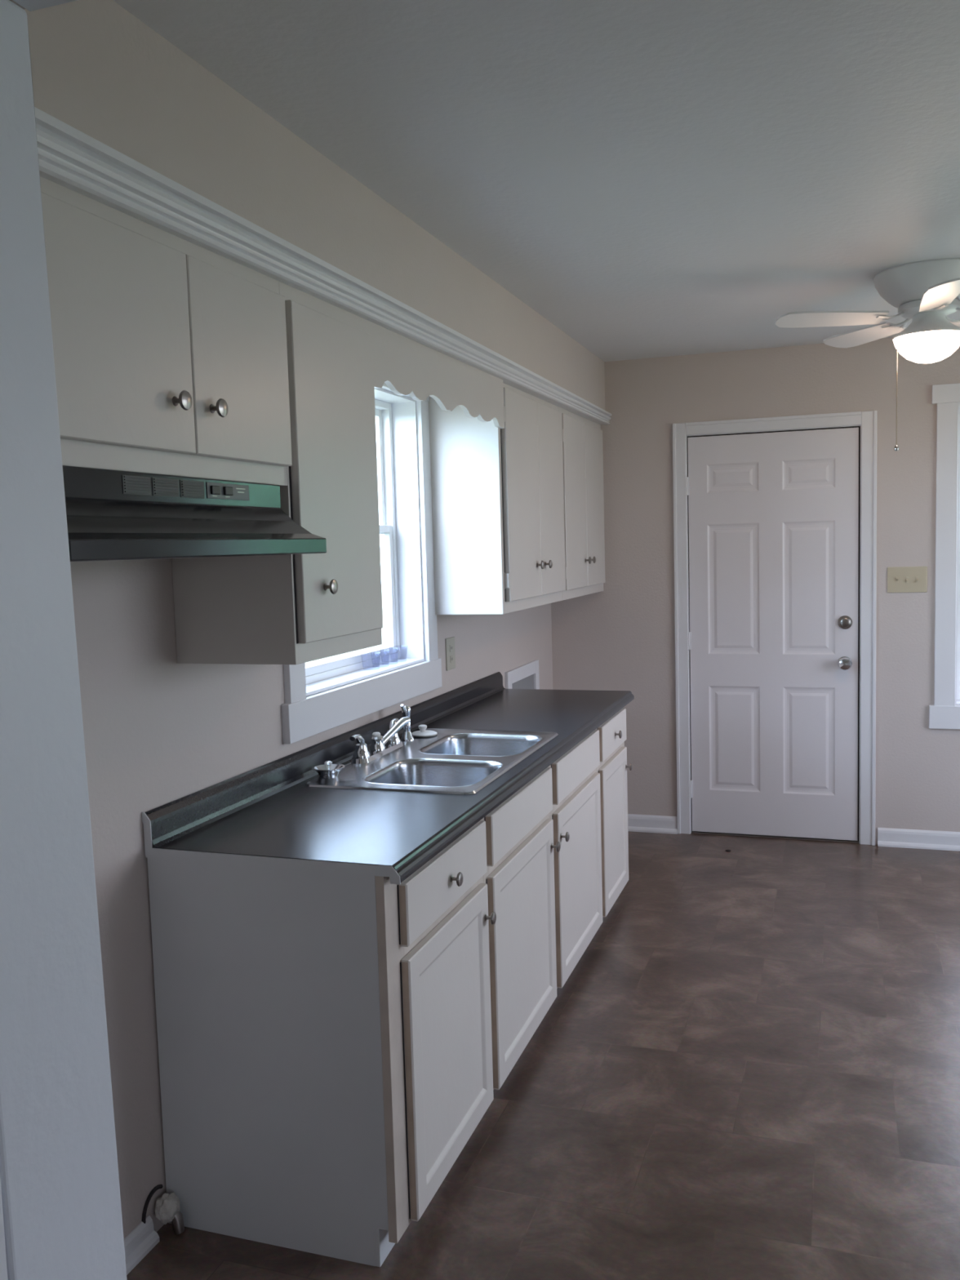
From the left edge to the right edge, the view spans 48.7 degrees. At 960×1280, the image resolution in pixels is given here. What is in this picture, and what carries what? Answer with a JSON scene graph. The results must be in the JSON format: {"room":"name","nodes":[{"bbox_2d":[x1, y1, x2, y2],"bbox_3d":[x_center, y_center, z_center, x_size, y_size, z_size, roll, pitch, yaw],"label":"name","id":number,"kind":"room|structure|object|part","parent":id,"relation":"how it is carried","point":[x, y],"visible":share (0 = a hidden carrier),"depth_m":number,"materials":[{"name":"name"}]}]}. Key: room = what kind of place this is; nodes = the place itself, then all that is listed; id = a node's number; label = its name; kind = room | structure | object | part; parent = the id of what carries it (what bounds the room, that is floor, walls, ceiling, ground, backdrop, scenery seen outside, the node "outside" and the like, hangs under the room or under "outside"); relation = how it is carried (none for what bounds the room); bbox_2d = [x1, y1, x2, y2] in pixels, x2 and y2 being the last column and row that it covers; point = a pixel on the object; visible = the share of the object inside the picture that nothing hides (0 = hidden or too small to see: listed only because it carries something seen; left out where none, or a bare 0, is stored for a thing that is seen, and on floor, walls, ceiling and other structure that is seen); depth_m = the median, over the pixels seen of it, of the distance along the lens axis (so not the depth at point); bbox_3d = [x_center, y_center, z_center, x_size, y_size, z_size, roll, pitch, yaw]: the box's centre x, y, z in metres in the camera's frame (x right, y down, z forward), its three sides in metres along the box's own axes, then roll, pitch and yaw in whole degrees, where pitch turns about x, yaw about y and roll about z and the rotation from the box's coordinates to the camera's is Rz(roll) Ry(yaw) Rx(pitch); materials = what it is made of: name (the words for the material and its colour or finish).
{"room":"kitchen","nodes":[
{"label":"kitchen","id":0,"kind":"room"},
{"bbox_2d":[9,0,25,8],"bbox_3d":[0.606,0.231,0.626,3.700,2.474,0.130,0,5,19],"label":"wall partition","id":1,"kind":"structure","parent":0,"point":[12,1],"depth_m":0.95,"materials":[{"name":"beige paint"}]},
{"bbox_2d":[0,0,127,1279],"bbox_3d":[0.247,0.419,0.754,1.510,2.097,0.162,0,5,19],"label":"wall","id":2,"kind":"structure","parent":1,"relation":"attached to","point":[61,1219],"depth_m":0.96,"materials":[{"name":"white paint"}]},
{"bbox_3d":[-0.453,0.425,0.915,0.081,2.097,0.016,0,5,19],"label":"casing","id":3,"kind":"part","parent":2,"relation":"part of","materials":[{"name":"white"}]},
{"bbox_2d":[70,558,552,1238],"bbox_3d":[-1.004,0.167,1.873,0.150,2.474,8.200,0,5,19],"label":"wall","id":4,"kind":"structure","parent":0,"point":[158,731],"depth_m":2.38,"materials":[{"name":"beige paint"}]},
{"bbox_2d":[124,1214,159,1275],"bbox_3d":[-0.906,1.376,1.889,0.026,0.058,1.068,0,5,19],"label":"baseboard","id":5,"kind":"structure","parent":4,"relation":"attached to","point":[143,1238],"depth_m":2.34,"materials":[{"name":"white wood"}]},
{"bbox_2d":[142,1184,184,1234],"bbox_3d":[-0.713,1.298,2.400,0.067,0.104,0.086,0,5,19],"label":"pipe stub","id":6,"kind":"object","parent":4,"relation":"attached to","point":[167,1206],"visible":1,"depth_m":2.40,"materials":[{"name":"paint"}]},
{"bbox_2d":[40,176,292,486],"bbox_3d":[-0.697,-0.539,1.972,0.363,0.475,0.862,0,5,19],"label":"upper cabinet","id":7,"kind":"object","parent":4,"relation":"attached to","point":[170,350],"visible":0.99,"depth_m":1.89,"materials":[{"name":"beige paint"}]},
{"bbox_3d":[-0.616,-0.510,1.766,0.019,0.365,0.442,0,5,19],"label":"cabinet door","id":8,"kind":"part","parent":7,"relation":"part of","materials":[{"name":"beige paint"}]},
{"bbox_3d":[-0.539,-0.433,1.918,0.029,0.036,0.035,0,5,19],"label":"knob","id":9,"kind":"part","parent":7,"relation":"part of","materials":[{"name":"silver metal"}]},
{"bbox_2d":[62,465,326,561],"bbox_3d":[-0.664,-0.226,1.975,0.423,0.150,0.813,0,5,19],"label":"range hood","id":10,"kind":"object","parent":7,"relation":"attached to","point":[111,514],"visible":0.88,"depth_m":1.86,"materials":[{"name":"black metal"}]},
{"bbox_2d":[121,475,151,495],"bbox_3d":[-0.592,-0.267,1.832,0.003,0.032,0.077,0,5,19],"label":"vent grille","id":11,"kind":"object","parent":10,"relation":"attached to","point":[131,485],"depth_m":1.83,"materials":[{"name":"black metal"}]},
{"bbox_2d":[151,477,179,497],"bbox_3d":[-0.565,-0.275,1.911,0.003,0.032,0.078,0,5,19],"label":"vent grille","id":12,"kind":"object","parent":10,"relation":"attached to","point":[161,486],"depth_m":1.91,"materials":[{"name":"black metal"}]},
{"bbox_2d":[179,480,204,498],"bbox_3d":[-0.538,-0.282,1.989,0.003,0.032,0.076,0,5,19],"label":"vent grille","id":13,"kind":"object","parent":10,"relation":"attached to","point":[188,489],"depth_m":1.99,"materials":[{"name":"black metal"}]},
{"bbox_2d":[210,485,220,494],"bbox_3d":[-0.513,-0.291,2.056,0.006,0.017,0.028,0,5,19],"label":"rocker switch","id":14,"kind":"object","parent":10,"relation":"attached to","point":[215,490],"depth_m":2.05,"materials":[{"name":"black plastic"}]},
{"bbox_3d":[-0.499,-0.294,2.106,0.002,0.031,0.152,0,5,19],"label":"control plate","id":15,"kind":"part","parent":10,"relation":"part of","materials":[{"name":"grey"}]},
{"bbox_2d":[223,486,233,495],"bbox_3d":[-0.498,-0.295,2.099,0.006,0.017,0.028,0,5,19],"label":"rocker switch","id":16,"kind":"object","parent":10,"relation":"attached to","point":[228,491],"depth_m":2.10,"materials":[{"name":"black plastic"}]},
{"bbox_3d":[-0.501,-0.444,2.031,0.029,0.036,0.035,0,5,19],"label":"knob","id":17,"kind":"part","parent":7,"relation":"part of","materials":[{"name":"silver metal"}]},
{"bbox_3d":[-0.485,-0.548,2.150,0.019,0.365,0.365,0,5,19],"label":"cabinet door","id":18,"kind":"part","parent":7,"relation":"part of","materials":[{"name":"beige paint"}]},
{"bbox_2d":[171,281,382,664],"bbox_3d":[-0.477,-0.402,2.621,0.363,0.875,0.476,0,5,19],"label":"upper cabinet","id":19,"kind":"object","parent":4,"relation":"attached to","point":[282,609],"visible":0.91,"depth_m":2.47,"materials":[{"name":"beige paint"}]},
{"bbox_3d":[-0.349,-0.124,2.479,0.029,0.036,0.035,0,5,19],"label":"knob","id":20,"kind":"part","parent":19,"relation":"part of","materials":[{"name":"silver metal"}]},
{"bbox_3d":[-0.344,-0.389,2.567,0.019,0.758,0.430,0,5,19],"label":"cabinet door","id":21,"kind":"part","parent":19,"relation":"part of","materials":[{"name":"beige paint"}]},
{"bbox_2d":[369,321,504,428],"bbox_3d":[-0.107,-0.816,3.322,0.017,0.194,1.157,0,5,19],"label":"window valance","id":22,"kind":"object","parent":19,"relation":"attached to","point":[406,366],"visible":0.95,"depth_m":3.20,"materials":[{"name":"beige paint"}]},
{"bbox_2d":[280,382,442,744],"bbox_3d":[-0.438,-0.345,3.502,0.178,1.166,1.197,0,5,19],"label":"window","id":23,"kind":"structure","parent":4,"relation":"in","point":[402,422],"depth_m":3.92,"materials":[{"name":"white wood"}]},
{"bbox_3d":[-0.538,-0.300,2.978,0.021,0.988,0.092,0,5,19],"label":"casing","id":24,"kind":"part","parent":23,"relation":"part of","materials":[{"name":"white wood"}]},
{"bbox_3d":[-0.475,-0.147,3.534,0.024,0.475,0.905,0,5,19],"label":"sash","id":25,"kind":"part","parent":23,"relation":"part of","materials":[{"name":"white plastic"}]},
{"bbox_3d":[-0.492,-0.358,3.520,0.056,0.946,0.953,0,5,19],"label":"frame","id":26,"kind":"part","parent":23,"relation":"part of","materials":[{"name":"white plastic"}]},
{"bbox_3d":[-0.351,0.180,3.524,0.025,0.112,1.197,0,5,19],"label":"casing","id":27,"kind":"part","parent":23,"relation":"part of","materials":[{"name":"white wood"}]},
{"bbox_2d":[360,652,380,668],"bbox_3d":[-0.375,0.073,3.650,0.069,0.056,0.069,0,5,19],"label":"glass tumbler","id":28,"kind":"object","parent":23,"relation":"on","point":[363,652],"visible":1,"depth_m":3.64,"materials":[{"name":"blue glass"}]},
{"bbox_3d":[-0.511,-0.579,3.504,0.022,0.455,0.905,0,5,19],"label":"sash","id":29,"kind":"part","parent":23,"relation":"part of","materials":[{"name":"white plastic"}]},
{"bbox_3d":[-0.381,-0.882,3.430,0.025,0.087,1.153,0,5,19],"label":"head casing","id":30,"kind":"part","parent":23,"relation":"part of","materials":[{"name":"white wood"}]},
{"bbox_3d":[-0.198,-0.398,3.978,0.021,0.988,0.092,0,5,19],"label":"casing","id":31,"kind":"part","parent":23,"relation":"part of","materials":[{"name":"white wood"}]},
{"bbox_2d":[445,636,455,671],"bbox_3d":[-0.117,0.054,4.234,0.008,0.128,0.096,0,5,19],"label":"wall outlet","id":32,"kind":"object","parent":4,"relation":"attached to","point":[450,642],"visible":1,"depth_m":4.22,"materials":[{"name":"beige plastic"}]},
{"bbox_2d":[449,655,453,662],"bbox_3d":[-0.114,0.076,4.235,0.004,0.028,0.028,0,5,19],"label":"receptacle","id":33,"kind":"object","parent":32,"relation":"attached to","point":[451,656],"depth_m":4.23,"materials":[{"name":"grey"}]},
{"bbox_2d":[428,382,565,614],"bbox_3d":[0.103,-0.573,4.363,0.338,0.875,0.891,0,5,19],"label":"upper cabinet","id":34,"kind":"object","parent":4,"relation":"attached to","point":[498,495],"visible":0.89,"depth_m":3.98,"materials":[{"name":"beige paint"}]},
{"bbox_3d":[0.165,-0.556,4.139,0.019,0.788,0.440,0,5,19],"label":"cabinet door","id":35,"kind":"part","parent":34,"relation":"part of","materials":[{"name":"beige paint"}]},
{"bbox_3d":[0.246,-0.305,4.306,0.029,0.036,0.035,0,5,19],"label":"knob","id":36,"kind":"part","parent":34,"relation":"part of","materials":[{"name":"silver metal"}]},
{"bbox_3d":[0.286,-0.317,4.424,0.029,0.036,0.035,0,5,19],"label":"knob","id":37,"kind":"part","parent":34,"relation":"part of","materials":[{"name":"silver metal"}]},
{"bbox_3d":[0.301,-0.595,4.540,0.019,0.788,0.399,0,5,19],"label":"cabinet door","id":38,"kind":"part","parent":34,"relation":"part of","materials":[{"name":"beige paint"}]},
{"bbox_2d":[505,659,539,688],"bbox_3d":[0.214,0.341,5.197,0.016,0.433,0.535,0,5,19],"label":"utility box","id":39,"kind":"object","parent":4,"relation":"attached to","point":[526,676],"visible":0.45,"depth_m":5.21,"materials":[{"name":"white"}]},
{"bbox_3d":[0.209,0.341,5.199,0.004,0.313,0.415,0,5,19],"label":"recess panel","id":40,"kind":"part","parent":39,"relation":"part of","materials":[{"name":"grey plastic"}]},
{"bbox_2d":[558,406,604,599],"bbox_3d":[0.387,-0.655,5.199,0.338,0.875,0.881,0,5,19],"label":"upper cabinet","id":41,"kind":"object","parent":4,"relation":"attached to","point":[582,437],"visible":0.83,"depth_m":5.08,"materials":[{"name":"beige paint"}]},
{"bbox_3d":[0.440,-0.635,4.947,0.019,0.788,0.414,0,5,19],"label":"cabinet door","id":42,"kind":"part","parent":41,"relation":"part of","materials":[{"name":"beige paint"}]},
{"bbox_3d":[0.522,-0.385,5.119,0.029,0.036,0.035,0,5,19],"label":"knob","id":43,"kind":"part","parent":41,"relation":"part of","materials":[{"name":"silver metal"}]},
{"bbox_3d":[0.572,-0.674,5.337,0.019,0.788,0.404,0,5,19],"label":"cabinet door","id":44,"kind":"part","parent":41,"relation":"part of","materials":[{"name":"beige paint"}]},
{"bbox_2d":[23,0,604,409],"bbox_3d":[-0.253,-1.072,3.353,0.315,0.308,4.700,0,5,19],"label":"wall","id":45,"kind":"structure","parent":0,"point":[98,69],"depth_m":2.23,"materials":[{"name":"beige paint"}]},
{"bbox_2d":[34,106,612,424],"bbox_3d":[-0.095,-0.915,3.314,0.060,0.086,4.699,0,5,19],"label":"trim","id":46,"kind":"structure","parent":45,"relation":"attached to","point":[68,157],"depth_m":2.12,"materials":[{"name":"white wood"}]},
{"bbox_2d":[113,0,959,361],"bbox_3d":[0.782,-1.121,1.139,4.000,0.120,8.500,0,5,19],"label":"ceiling","id":47,"kind":"structure","parent":0,"point":[650,179],"depth_m":2.44,"materials":[{"name":"white paint"}]},
{"bbox_2d":[775,257,959,451],"bbox_3d":[1.613,-1.003,3.796,1.060,0.632,1.023,0,5,19],"label":"ceiling fan","id":48,"kind":"object","parent":47,"relation":"attached to","point":[924,292],"visible":1,"depth_m":3.76,"materials":[{"name":"white metal"}]},
{"bbox_3d":[1.259,-1.155,3.814,0.387,0.032,0.131,-2,5,-1],"label":"blade","id":49,"kind":"part","parent":48,"relation":"part of","materials":[{"name":"white wood"}]},
{"bbox_3d":[1.499,-1.192,4.159,0.131,0.032,0.387,-3,5,-19],"label":"blade","id":50,"kind":"part","parent":48,"relation":"part of","materials":[{"name":"white wood"}]},
{"bbox_3d":[1.523,-0.702,3.879,0.017,0.023,0.017,0,5,19],"label":"chain knob","id":51,"kind":"part","parent":48,"relation":"part of","materials":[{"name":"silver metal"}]},
{"bbox_3d":[1.528,-0.905,3.861,0.023,0.391,0.005,-2,5,-3],"label":"pull chain","id":52,"kind":"part","parent":48,"relation":"part of","materials":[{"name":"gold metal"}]},
{"bbox_3d":[1.620,-1.049,3.831,0.238,0.094,0.238,0,5,19],"label":"lamp shade","id":53,"kind":"part","parent":48,"relation":"part of","materials":[{"name":"white glass"}]},
{"bbox_3d":[1.518,-1.133,3.479,0.131,0.032,0.388,0,5,19],"label":"blade","id":54,"kind":"part","parent":48,"relation":"part of","materials":[{"name":"white wood"}]},
{"bbox_3d":[1.902,-1.193,4.037,0.387,0.032,0.131,-5,6,-37],"label":"blade","id":55,"kind":"part","parent":48,"relation":"part of","materials":[{"name":"white wood"}]},
{"bbox_2d":[126,831,959,1279],"bbox_3d":[0.856,1.451,1.367,4.000,0.100,8.500,0,5,19],"label":"floor","id":56,"kind":"structure","parent":0,"point":[749,1068],"depth_m":2.90,"materials":[{"name":"brown plastic"}]},
{"bbox_2d":[146,819,496,1266],"bbox_3d":[-0.337,0.888,2.614,0.626,0.870,0.632,0,5,19],"label":"base cabinet","id":57,"kind":"object","parent":56,"relation":"on","point":[325,1040],"visible":0.93,"depth_m":2.33,"materials":[{"name":"white paint"}]},
{"bbox_3d":[-0.096,0.858,2.529,0.020,0.808,0.632,0,5,19],"label":"frame","id":58,"kind":"part","parent":57,"relation":"part of","materials":[{"name":"beige paint"}]},
{"bbox_3d":[-0.077,0.564,2.517,0.019,0.138,0.534,0,5,19],"label":"drawer","id":59,"kind":"part","parent":57,"relation":"part of","materials":[{"name":"white paint"}]},
{"bbox_3d":[-0.066,0.956,2.551,0.019,0.590,0.534,0,5,19],"label":"cabinet door","id":60,"kind":"part","parent":57,"relation":"part of","materials":[{"name":"white paint"}]},
{"bbox_3d":[-0.056,0.566,2.510,0.028,0.034,0.034,0,5,19],"label":"knob","id":61,"kind":"part","parent":57,"relation":"part of","materials":[{"name":"silver metal"}]},
{"bbox_3d":[0.027,0.722,2.752,0.028,0.034,0.034,0,5,19],"label":"knob","id":62,"kind":"part","parent":57,"relation":"part of","materials":[{"name":"silver metal"}]},
{"bbox_2d":[481,729,602,1089],"bbox_3d":[-0.014,0.795,3.561,0.626,0.870,1.375,0,5,19],"label":"base cabinet","id":63,"kind":"object","parent":56,"relation":"on","point":[543,877],"visible":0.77,"depth_m":3.27,"materials":[{"name":"white paint"}]},
{"bbox_2d":[141,671,634,884],"bbox_3d":[-0.041,0.322,3.506,0.622,0.118,2.614,0,5,19],"label":"countertop","id":64,"kind":"structure","parent":63,"relation":"on","point":[266,815],"depth_m":2.67,"materials":[{"name":"black laminate"}]},
{"bbox_2d":[349,716,410,764],"bbox_3d":[-0.308,0.310,3.346,0.099,0.102,0.339,0,5,19],"label":"kitchen faucet","id":65,"kind":"object","parent":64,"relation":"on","point":[381,745],"visible":1,"depth_m":3.35,"materials":[{"name":"silver metal"}]},
{"bbox_3d":[-0.372,0.306,3.222,0.026,0.041,0.065,0,5,19],"label":"lever","id":66,"kind":"part","parent":65,"relation":"part of","materials":[{"name":"silver metal"}]},
{"bbox_3d":[-0.363,0.338,3.247,0.054,0.044,0.054,0,5,19],"label":"handle","id":67,"kind":"part","parent":65,"relation":"part of","materials":[{"name":"silver metal"}]},
{"bbox_3d":[-0.324,0.354,3.363,0.058,0.014,0.320,0,5,19],"label":"plate","id":68,"kind":"part","parent":65,"relation":"part of","materials":[{"name":"silver metal"}]},
{"bbox_3d":[-0.325,0.326,3.360,0.048,0.046,0.048,0,5,19],"label":"spout","id":69,"kind":"part","parent":65,"relation":"part of","materials":[{"name":"silver metal"}]},
{"bbox_3d":[-0.286,0.316,3.474,0.054,0.044,0.054,0,5,19],"label":"handle","id":70,"kind":"part","parent":65,"relation":"part of","materials":[{"name":"silver metal"}]},
{"bbox_3d":[-0.282,0.280,3.486,0.026,0.041,0.052,0,5,19],"label":"lever","id":71,"kind":"part","parent":65,"relation":"part of","materials":[{"name":"silver metal"}]},
{"bbox_3d":[-0.279,0.297,3.402,0.133,0.086,0.027,-7,7,-44],"label":"spout","id":72,"kind":"part","parent":65,"relation":"part of","materials":[{"name":"silver metal"}]},
{"bbox_2d":[305,728,558,794],"bbox_3d":[-0.107,0.450,3.302,0.504,0.184,0.920,0,5,19],"label":"sink","id":73,"kind":"object","parent":64,"relation":"in","point":[451,761],"visible":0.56,"depth_m":3.25,"materials":[{"name":"silver metal"}]},
{"bbox_2d":[311,760,345,778],"bbox_3d":[-0.434,0.370,3.041,0.094,0.045,0.094,0,5,19],"label":"strainer","id":74,"kind":"object","parent":73,"relation":"on","point":[328,770],"visible":1,"depth_m":3.03,"materials":[{"name":"silver metal"}]},
{"bbox_3d":[-0.435,0.365,3.044,0.024,0.036,0.024,0,5,19],"label":"post","id":75,"kind":"part","parent":74,"relation":"part of","materials":[{"name":"silver metal"}]},
{"bbox_2d":[400,704,414,741],"bbox_3d":[-0.251,0.275,3.582,0.055,0.127,0.048,-5,6,-34],"label":"sprayer","id":76,"kind":"object","parent":73,"relation":"on","point":[406,709],"visible":0.85,"depth_m":3.57,"materials":[{"name":"silver metal"}]},
{"bbox_3d":[-0.248,0.269,3.583,0.032,0.096,0.032,0,5,19],"label":"spray handle","id":77,"kind":"part","parent":76,"relation":"part of","materials":[{"name":"silver metal"}]},
{"bbox_2d":[411,724,437,737],"bbox_3d":[-0.194,0.312,3.665,0.092,0.037,0.092,0,5,19],"label":"stopper","id":78,"kind":"object","parent":73,"relation":"on","point":[423,733],"visible":0.97,"depth_m":3.65,"materials":[{"name":"white plastic"}]},
{"bbox_3d":[-0.198,0.306,3.662,0.030,0.025,0.030,0,5,19],"label":"stopper knob","id":79,"kind":"part","parent":78,"relation":"part of","materials":[{"name":"white plastic"}]},
{"bbox_3d":[-0.129,0.465,3.076,0.348,0.170,0.357,0,5,19],"label":"bowl","id":80,"kind":"part","parent":73,"relation":"part of","materials":[{"name":"silver metal"}]},
{"bbox_3d":[0.009,0.425,3.482,0.348,0.170,0.375,0,5,19],"label":"bowl","id":81,"kind":"part","parent":73,"relation":"part of","materials":[{"name":"silver metal"}]},
{"bbox_3d":[0.124,0.505,3.109,0.019,0.138,0.618,0,5,19],"label":"drawer","id":82,"kind":"part","parent":63,"relation":"part of","materials":[{"name":"white paint"}]},
{"bbox_3d":[0.136,0.898,3.143,0.019,0.590,0.618,0,5,19],"label":"cabinet door","id":83,"kind":"part","parent":63,"relation":"part of","materials":[{"name":"white paint"}]},
{"bbox_3d":[0.242,0.659,3.384,0.028,0.034,0.034,0,5,19],"label":"knob","id":84,"kind":"part","parent":63,"relation":"part of","materials":[{"name":"silver metal"}]},
{"bbox_3d":[0.280,0.648,3.497,0.028,0.034,0.034,0,5,19],"label":"knob","id":85,"kind":"part","parent":63,"relation":"part of","materials":[{"name":"silver metal"}]},
{"bbox_3d":[0.347,0.441,3.764,0.019,0.138,0.636,0,5,19],"label":"drawer","id":86,"kind":"part","parent":63,"relation":"part of","materials":[{"name":"white paint"}]},
{"bbox_3d":[0.358,0.833,3.799,0.019,0.590,0.636,0,5,19],"label":"cabinet door","id":87,"kind":"part","parent":63,"relation":"part of","materials":[{"name":"white paint"}]},
{"bbox_2d":[595,707,632,917],"bbox_3d":[0.296,0.705,4.474,0.626,0.870,0.561,0,5,19],"label":"base cabinet","id":88,"kind":"object","parent":56,"relation":"on","point":[612,768],"visible":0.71,"depth_m":4.33,"materials":[{"name":"white paint"}]},
{"bbox_3d":[0.537,0.675,4.389,0.020,0.808,0.561,0,5,19],"label":"frame","id":89,"kind":"part","parent":88,"relation":"part of","materials":[{"name":"beige paint"}]},
{"bbox_3d":[0.545,0.384,4.345,0.019,0.138,0.477,0,5,19],"label":"drawer","id":90,"kind":"part","parent":88,"relation":"part of","materials":[{"name":"white paint"}]},
{"bbox_3d":[0.556,0.776,4.380,0.019,0.590,0.477,0,5,19],"label":"cabinet door","id":91,"kind":"part","parent":88,"relation":"part of","materials":[{"name":"white paint"}]},
{"bbox_3d":[0.567,0.386,4.338,0.028,0.034,0.034,0,5,19],"label":"knob","id":92,"kind":"part","parent":88,"relation":"part of","materials":[{"name":"silver metal"}]},
{"bbox_3d":[0.640,0.545,4.554,0.028,0.034,0.034,0,5,19],"label":"knob","id":93,"kind":"part","parent":88,"relation":"part of","materials":[{"name":"silver metal"}]},
{"bbox_2d":[551,337,959,844],"bbox_3d":[2.158,-0.217,5.189,4.000,2.474,0.150,0,5,19],"label":"wall","id":94,"kind":"structure","parent":0,"point":[620,637],"depth_m":5.29,"materials":[{"name":"beige paint"}]},
{"bbox_2d":[627,813,677,834],"bbox_3d":[0.726,0.977,5.699,0.664,0.088,0.026,0,5,19],"label":"baseboard","id":95,"kind":"structure","parent":94,"relation":"attached to","point":[636,823],"depth_m":5.63,"materials":[{"name":"white wood"}]},
{"bbox_2d":[672,410,876,845],"bbox_3d":[1.492,-0.045,5.395,0.978,2.134,0.216,0,5,19],"label":"door","id":96,"kind":"structure","parent":94,"relation":"in","point":[775,518],"depth_m":5.36,"materials":[{"name":"white wood"}]},
{"bbox_3d":[1.044,-0.041,5.495,0.067,2.134,0.022,0,5,19],"label":"casing","id":97,"kind":"part","parent":96,"relation":"part of","materials":[{"name":"white wood"}]},
{"bbox_3d":[1.444,-1.072,5.258,0.840,0.063,0.022,0,5,19],"label":"head casing","id":98,"kind":"part","parent":96,"relation":"part of","materials":[{"name":"white wood"}]},
{"bbox_3d":[1.800,0.117,5.231,0.066,0.066,0.074,0,5,19],"label":"knob","id":99,"kind":"part","parent":96,"relation":"part of","materials":[{"name":"silver metal"}]},
{"bbox_3d":[1.905,-0.040,5.202,0.071,2.134,0.022,0,5,19],"label":"casing","id":100,"kind":"part","parent":96,"relation":"part of","materials":[{"name":"white wood"}]},
{"bbox_2d":[887,566,927,592],"bbox_3d":[2.064,-0.291,5.124,0.180,0.125,0.018,0,5,19],"label":"light switch","id":101,"kind":"object","parent":94,"relation":"attached to","point":[900,579],"visible":1,"depth_m":5.13,"materials":[{"name":"beige plastic"}]},
{"bbox_2d":[877,827,959,851],"bbox_3d":[2.946,0.980,4.944,2.046,0.088,0.026,0,5,19],"label":"baseboard","id":102,"kind":"structure","parent":94,"relation":"attached to","point":[886,837],"depth_m":5.21,"materials":[{"name":"white wood"}]},
{"bbox_2d":[928,382,959,728],"bbox_3d":[2.700,-0.393,4.974,1.095,1.638,0.174,0,5,19],"label":"window","id":103,"kind":"structure","parent":94,"relation":"in","point":[944,713],"depth_m":5.06,"materials":[{"name":"white wood"}]},
{"bbox_3d":[2.698,0.373,4.971,1.095,0.112,0.025,0,5,19],"label":"casing","id":104,"kind":"part","parent":103,"relation":"part of","materials":[{"name":"white wood"}]},
{"bbox_3d":[2.654,-1.159,4.836,1.095,0.087,0.025,0,5,19],"label":"head casing","id":105,"kind":"part","parent":103,"relation":"part of","materials":[{"name":"white wood"}]},
{"bbox_3d":[2.223,-0.391,5.060,0.092,1.460,0.021,0,5,19],"label":"casing","id":106,"kind":"part","parent":103,"relation":"part of","materials":[{"name":"white wood"}]},
{"bbox_3d":[2.719,-0.412,5.029,0.851,1.418,0.056,0,5,19],"label":"frame","id":107,"kind":"part","parent":103,"relation":"part of","materials":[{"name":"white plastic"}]},
{"label":"outside","id":108,"kind":"structure","parent":0,"visible":0},
{"bbox_2d":[305,584,384,666],"bbox_3d":[2.793,1.331,5.045,85.000,0.020,90.000,0,5,19],"label":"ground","id":109,"kind":"structure","parent":108,"point":[368,649],"depth_m":18.82,"materials":[{"name":"white"}]}
]}

